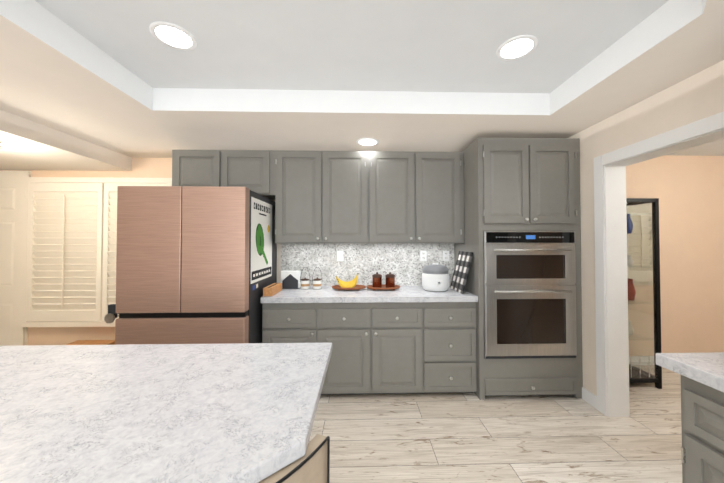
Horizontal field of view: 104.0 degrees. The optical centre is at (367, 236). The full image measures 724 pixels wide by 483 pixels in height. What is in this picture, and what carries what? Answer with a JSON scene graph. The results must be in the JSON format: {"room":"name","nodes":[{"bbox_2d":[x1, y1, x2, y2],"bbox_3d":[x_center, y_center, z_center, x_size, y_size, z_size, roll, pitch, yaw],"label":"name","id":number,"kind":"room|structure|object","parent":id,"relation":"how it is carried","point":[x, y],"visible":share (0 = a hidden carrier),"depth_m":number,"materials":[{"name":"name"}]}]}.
{"room":"kitchen","nodes":[
{"label":"kitchen","id":0,"kind":"room"},
{"bbox_2d":[0,109,131,170],"bbox_3d":[-4.488,-1.103,0.836,3.520,0.560,5.350,0,-1,-2],"label":"ceiling","id":1,"kind":"structure","parent":0,"point":[27,144],"depth_m":2.72,"materials":[{"name":"paint"}]},
{"bbox_2d":[0,158,171,344],"bbox_3d":[-4.072,0.060,3.403,4.190,2.800,0.200,0,-1,-2],"label":"wall","id":2,"kind":"structure","parent":0,"point":[151,167],"depth_m":3.32,"materials":[{"name":"paint"}]},
{"bbox_2d":[0,177,25,345],"bbox_3d":[-4.246,0.380,3.264,0.595,2.144,0.044,0,-1,-2],"label":"bifold door","id":3,"kind":"structure","parent":2,"relation":"in","point":[12,220],"depth_m":3.26,"materials":[{"name":"white wood"}]},
{"bbox_2d":[0,171,30,344],"bbox_3d":[-4.292,0.343,3.281,0.685,2.230,0.022,0,-1,-2],"label":"door frame","id":4,"kind":"structure","parent":2,"relation":"attached to","point":[15,173],"depth_m":3.29,"materials":[{"name":"white wood"}]},
{"bbox_2d":[21,177,171,326],"bbox_3d":[-3.056,0.168,3.289,1.785,1.720,0.075,0,-1,-2],"label":"window shutters","id":5,"kind":"object","parent":2,"relation":"attached to","point":[70,245],"visible":0.62,"depth_m":3.27,"materials":[{"name":"white wood"}]},
{"bbox_2d":[0,0,723,157],"bbox_3d":[1.484,-1.181,0.996,8.430,0.400,5.350,0,-1,-2],"label":"ceiling","id":6,"kind":"structure","parent":0,"point":[408,45],"depth_m":1.83,"materials":[{"name":"paint"}]},
{"bbox_2d":[149,21,196,50],"bbox_3d":[-1.105,-1.141,1.615,0.224,0.006,0.224,0,-1,-2],"label":"recessed light","id":7,"kind":"object","parent":6,"relation":"in","point":[173,36],"visible":1,"depth_m":1.60,"materials":[{"name":"white plastic"}]},
{"bbox_2d":[357,138,378,145],"bbox_3d":[0.000,-0.946,2.825,0.224,0.006,0.224,0,-1,-2],"label":"recessed light","id":8,"kind":"object","parent":6,"relation":"in","point":[367,141],"visible":1,"depth_m":2.80,"materials":[{"name":"white plastic"}]},
{"bbox_2d":[496,35,537,60],"bbox_3d":[0.901,-1.139,1.712,0.224,0.006,0.224,0,-1,-2],"label":"recessed light","id":9,"kind":"object","parent":6,"relation":"in","point":[517,47],"visible":1,"depth_m":1.70,"materials":[{"name":"white plastic"}]},
{"bbox_2d":[309,365,682,482],"bbox_3d":[-0.201,1.468,0.932,12.100,0.100,5.600,0,-1,-2],"label":"floor","id":10,"kind":"structure","parent":0,"point":[431,438],"depth_m":2.03,"materials":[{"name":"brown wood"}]},
{"bbox_2d":[66,340,114,344],"bbox_3d":[-3.099,1.320,3.098,0.460,0.269,0.320,0,-1,-2],"label":"bench","id":11,"kind":"object","parent":10,"relation":"on","point":[94,342],"visible":0.27,"depth_m":3.18,"materials":[{"name":"brown wood"}]},
{"bbox_2d":[0,343,331,482],"bbox_3d":[-1.699,0.957,0.665,3.090,0.911,1.331,0,-1,-2],"label":"kitchen island","id":12,"kind":"object","parent":10,"relation":"on","point":[193,413],"visible":1,"depth_m":0.82,"materials":[{"name":"stone"}]},
{"bbox_2d":[104,186,276,344],"bbox_3d":[-1.585,0.527,2.636,1.213,1.839,0.850,0,-1,-2],"label":"fridge","id":13,"kind":"object","parent":10,"relation":"on","point":[196,264],"visible":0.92,"depth_m":2.22,"materials":[{"name":"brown metal"}]},
{"bbox_2d":[258,434,329,482],"bbox_3d":[-0.390,0.979,0.737,0.460,0.872,0.451,1,-1,-43],"label":"bar stool","id":14,"kind":"object","parent":10,"relation":"on","point":[312,465],"visible":0.5,"depth_m":0.71,"materials":[{"name":"beige leather"}]},
{"bbox_2d":[262,303,325,394],"bbox_3d":[-0.669,1.020,2.817,0.557,0.858,0.617,0,-1,-2],"label":"base cabinet","id":15,"kind":"object","parent":10,"relation":"on","point":[281,322],"depth_m":2.52,"materials":[{"name":"grey paint"}]},
{"bbox_2d":[261,243,477,302],"bbox_3d":[0.016,0.329,2.834,1.933,0.522,0.643,0,-1,-2],"label":"countertop","id":16,"kind":"structure","parent":15,"relation":"on","point":[403,263],"depth_m":3.13,"materials":[{"name":"stone"}]},
{"bbox_2d":[263,283,281,295],"bbox_3d":[-0.900,0.497,2.690,0.082,0.074,0.320,0,-1,-2],"label":"wooden box","id":17,"kind":"object","parent":16,"relation":"on","point":[272,289],"visible":1,"depth_m":2.57,"materials":[{"name":"brown wood"}]},
{"bbox_2d":[281,271,300,288],"bbox_3d":[-0.809,0.449,2.979,0.196,0.182,0.091,0,-1,-2],"label":"napkin holder","id":18,"kind":"object","parent":16,"relation":"on","point":[290,279],"visible":0.88,"depth_m":2.94,"materials":[{"name":"grey metal"}]},
{"bbox_2d":[300,267,309,288],"bbox_3d":[-0.649,0.425,2.938,0.104,0.227,0.090,0,-1,-2],"label":"jar","id":19,"kind":"object","parent":16,"relation":"on","point":[305,283],"visible":0.98,"depth_m":2.90,"materials":[{"name":"white ceramic"}]},
{"bbox_2d":[312,267,321,288],"bbox_3d":[-0.524,0.425,2.942,0.104,0.227,0.090,0,-1,-2],"label":"jar","id":20,"kind":"object","parent":16,"relation":"on","point":[317,283],"visible":0.98,"depth_m":2.91,"materials":[{"name":"white ceramic"}]},
{"bbox_2d":[337,251,342,260],"bbox_3d":[-0.305,0.210,3.135,0.072,0.116,0.009,0,-1,-2],"label":"electrical outlet","id":21,"kind":"object","parent":16,"relation":"attached to","point":[339,255],"visible":1,"depth_m":3.13,"materials":[{"name":"white plastic"}]},
{"bbox_2d":[332,273,365,289],"bbox_3d":[-0.193,0.455,2.900,0.352,0.167,0.218,0,-1,-2],"label":"fruit tray","id":22,"kind":"object","parent":16,"relation":"on","point":[348,285],"visible":1,"depth_m":2.88,"materials":[{"name":"yellow food"}]},
{"bbox_2d":[367,272,399,289],"bbox_3d":[0.162,0.450,2.909,0.352,0.176,0.218,0,-1,-2],"label":"canister set","id":23,"kind":"object","parent":16,"relation":"on","point":[377,281],"visible":1,"depth_m":2.87,"materials":[{"name":"brown wood"}]},
{"bbox_2d":[420,251,426,260],"bbox_3d":[0.624,0.211,3.160,0.072,0.116,0.008,0,-1,-2],"label":"electrical outlet","id":24,"kind":"object","parent":16,"relation":"attached to","point":[423,255],"visible":1,"depth_m":3.16,"materials":[{"name":"white plastic"}]},
{"bbox_2d":[422,263,448,291],"bbox_3d":[0.688,0.403,2.871,0.272,0.269,0.278,0,-1,-2],"label":"rice cooker","id":25,"kind":"object","parent":16,"relation":"on","point":[435,277],"visible":1,"depth_m":2.77,"materials":[{"name":"white plastic"}]},
{"bbox_2d":[443,251,448,260],"bbox_3d":[0.879,0.211,3.167,0.072,0.116,0.008,0,-1,-2],"label":"electrical outlet","id":26,"kind":"object","parent":16,"relation":"attached to","point":[445,255],"visible":1,"depth_m":3.16,"materials":[{"name":"white plastic"}]},
{"bbox_2d":[450,251,472,293],"bbox_3d":[0.926,0.341,2.807,0.016,0.400,0.350,15,-1,-1],"label":"board","id":27,"kind":"object","parent":16,"relation":"on","point":[461,271],"visible":0.94,"depth_m":2.77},
{"bbox_2d":[326,302,425,394],"bbox_3d":[-0.018,1.021,2.834,1.014,0.858,0.617,0,-1,-2],"label":"base cabinet","id":28,"kind":"object","parent":10,"relation":"on","point":[405,348],"depth_m":2.53,"materials":[{"name":"grey paint"}]},
{"bbox_2d":[426,302,476,392],"bbox_3d":[0.702,1.021,2.853,0.560,0.858,0.617,0,-1,-2],"label":"base cabinet","id":29,"kind":"object","parent":10,"relation":"on","point":[451,361],"depth_m":2.55,"materials":[{"name":"grey paint"}]},
{"bbox_2d":[454,137,582,399],"bbox_3d":[1.451,0.280,2.841,0.933,2.339,0.708,0,-1,-2],"label":"tall cabinet","id":30,"kind":"object","parent":10,"relation":"on","point":[521,184],"visible":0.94,"depth_m":2.53,"materials":[{"name":"grey paint"}]},
{"bbox_2d":[483,231,576,358],"bbox_3d":[1.443,0.517,2.798,0.821,1.129,0.669,0,-1,-2],"label":"wall oven","id":31,"kind":"object","parent":30,"relation":"in","point":[529,294],"visible":0.96,"depth_m":2.51,"materials":[{"name":"grey metal"}]},
{"bbox_2d":[626,198,661,388],"bbox_3d":[2.509,0.541,2.891,0.580,1.819,0.380,0,-1,-2],"label":"display cabinet","id":32,"kind":"object","parent":10,"relation":"on","point":[637,374],"visible":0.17,"depth_m":2.72,"materials":[{"name":"black metal"}]},
{"bbox_2d":[681,375,723,482],"bbox_3d":[1.634,0.988,0.905,0.667,0.858,0.567,0,-1,-2],"label":"base cabinet","id":33,"kind":"object","parent":10,"relation":"on","point":[702,425],"visible":0.98,"depth_m":1.08,"materials":[{"name":"grey paint"}]},
{"bbox_2d":[655,352,723,391],"bbox_3d":[1.648,0.467,-0.021,0.690,0.149,2.562,0,-1,-2],"label":"countertop","id":34,"kind":"structure","parent":33,"relation":"on","point":[707,369],"depth_m":1.14,"materials":[{"name":"stone"}]},
{"bbox_2d":[273,155,723,355],"bbox_3d":[1.824,0.061,3.436,7.620,2.800,0.450,0,-1,-2],"label":"wall","id":35,"kind":"structure","parent":0,"point":[688,191],"depth_m":3.26,"materials":[{"name":"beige paint"}]},
{"bbox_2d":[172,150,271,199],"bbox_3d":[-1.439,-0.642,2.969,1.020,0.449,0.328,0,-1,-2],"label":"upper cabinet","id":36,"kind":"object","parent":35,"relation":"attached to","point":[251,169],"depth_m":2.81,"materials":[{"name":"grey paint"}]},
{"bbox_2d":[272,150,331,242],"bbox_3d":[-0.662,-0.399,2.986,0.535,0.935,0.328,0,-1,-2],"label":"upper cabinet","id":37,"kind":"object","parent":35,"relation":"attached to","point":[300,179],"depth_m":2.83,"materials":[{"name":"grey paint"}]},
{"bbox_2d":[328,151,375,242],"bbox_3d":[-0.226,-0.399,2.998,0.597,0.935,0.328,0,-1,-2],"label":"upper cabinet","id":38,"kind":"object","parent":35,"relation":"attached to","point":[364,197],"depth_m":2.84,"materials":[{"name":"grey paint"}]},
{"bbox_2d":[376,151,423,242],"bbox_3d":[0.237,-0.399,3.010,0.605,0.935,0.328,0,-1,-2],"label":"upper cabinet","id":39,"kind":"object","parent":35,"relation":"attached to","point":[399,174],"depth_m":2.85,"materials":[{"name":"grey paint"}]},
{"bbox_2d":[424,152,463,242],"bbox_3d":[0.691,-0.398,3.022,0.573,0.935,0.328,0,-1,-2],"label":"upper cabinet","id":40,"kind":"object","parent":35,"relation":"attached to","point":[443,171],"depth_m":2.86,"materials":[{"name":"grey paint"}]},
{"bbox_2d":[626,203,655,284],"bbox_3d":[2.891,0.067,3.200,0.800,0.960,0.074,0,-1,-2],"label":"window shutters","id":41,"kind":"object","parent":35,"relation":"attached to","point":[642,274],"depth_m":3.19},
{"bbox_2d":[629,356,653,364],"bbox_3d":[3.776,1.407,3.233,3.425,0.100,0.013,0,-1,-2],"label":"baseboard","id":42,"kind":"structure","parent":35,"relation":"attached to","point":[644,360],"depth_m":3.21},
{"bbox_2d":[569,60,723,395],"bbox_3d":[2.010,0.042,2.345,0.155,2.800,1.760,0,-1,-2],"label":"wall","id":43,"kind":"structure","parent":0,"point":[696,97],"depth_m":2.18,"materials":[{"name":"beige paint"}]},
{"bbox_2d":[594,111,723,416],"bbox_3d":[2.023,0.378,1.880,0.195,2.112,1.004,0,-1,-2],"label":"trim","id":44,"kind":"structure","parent":43,"relation":"attached to","point":[611,302],"depth_m":2.28,"materials":[{"name":"white wood"}]}
]}

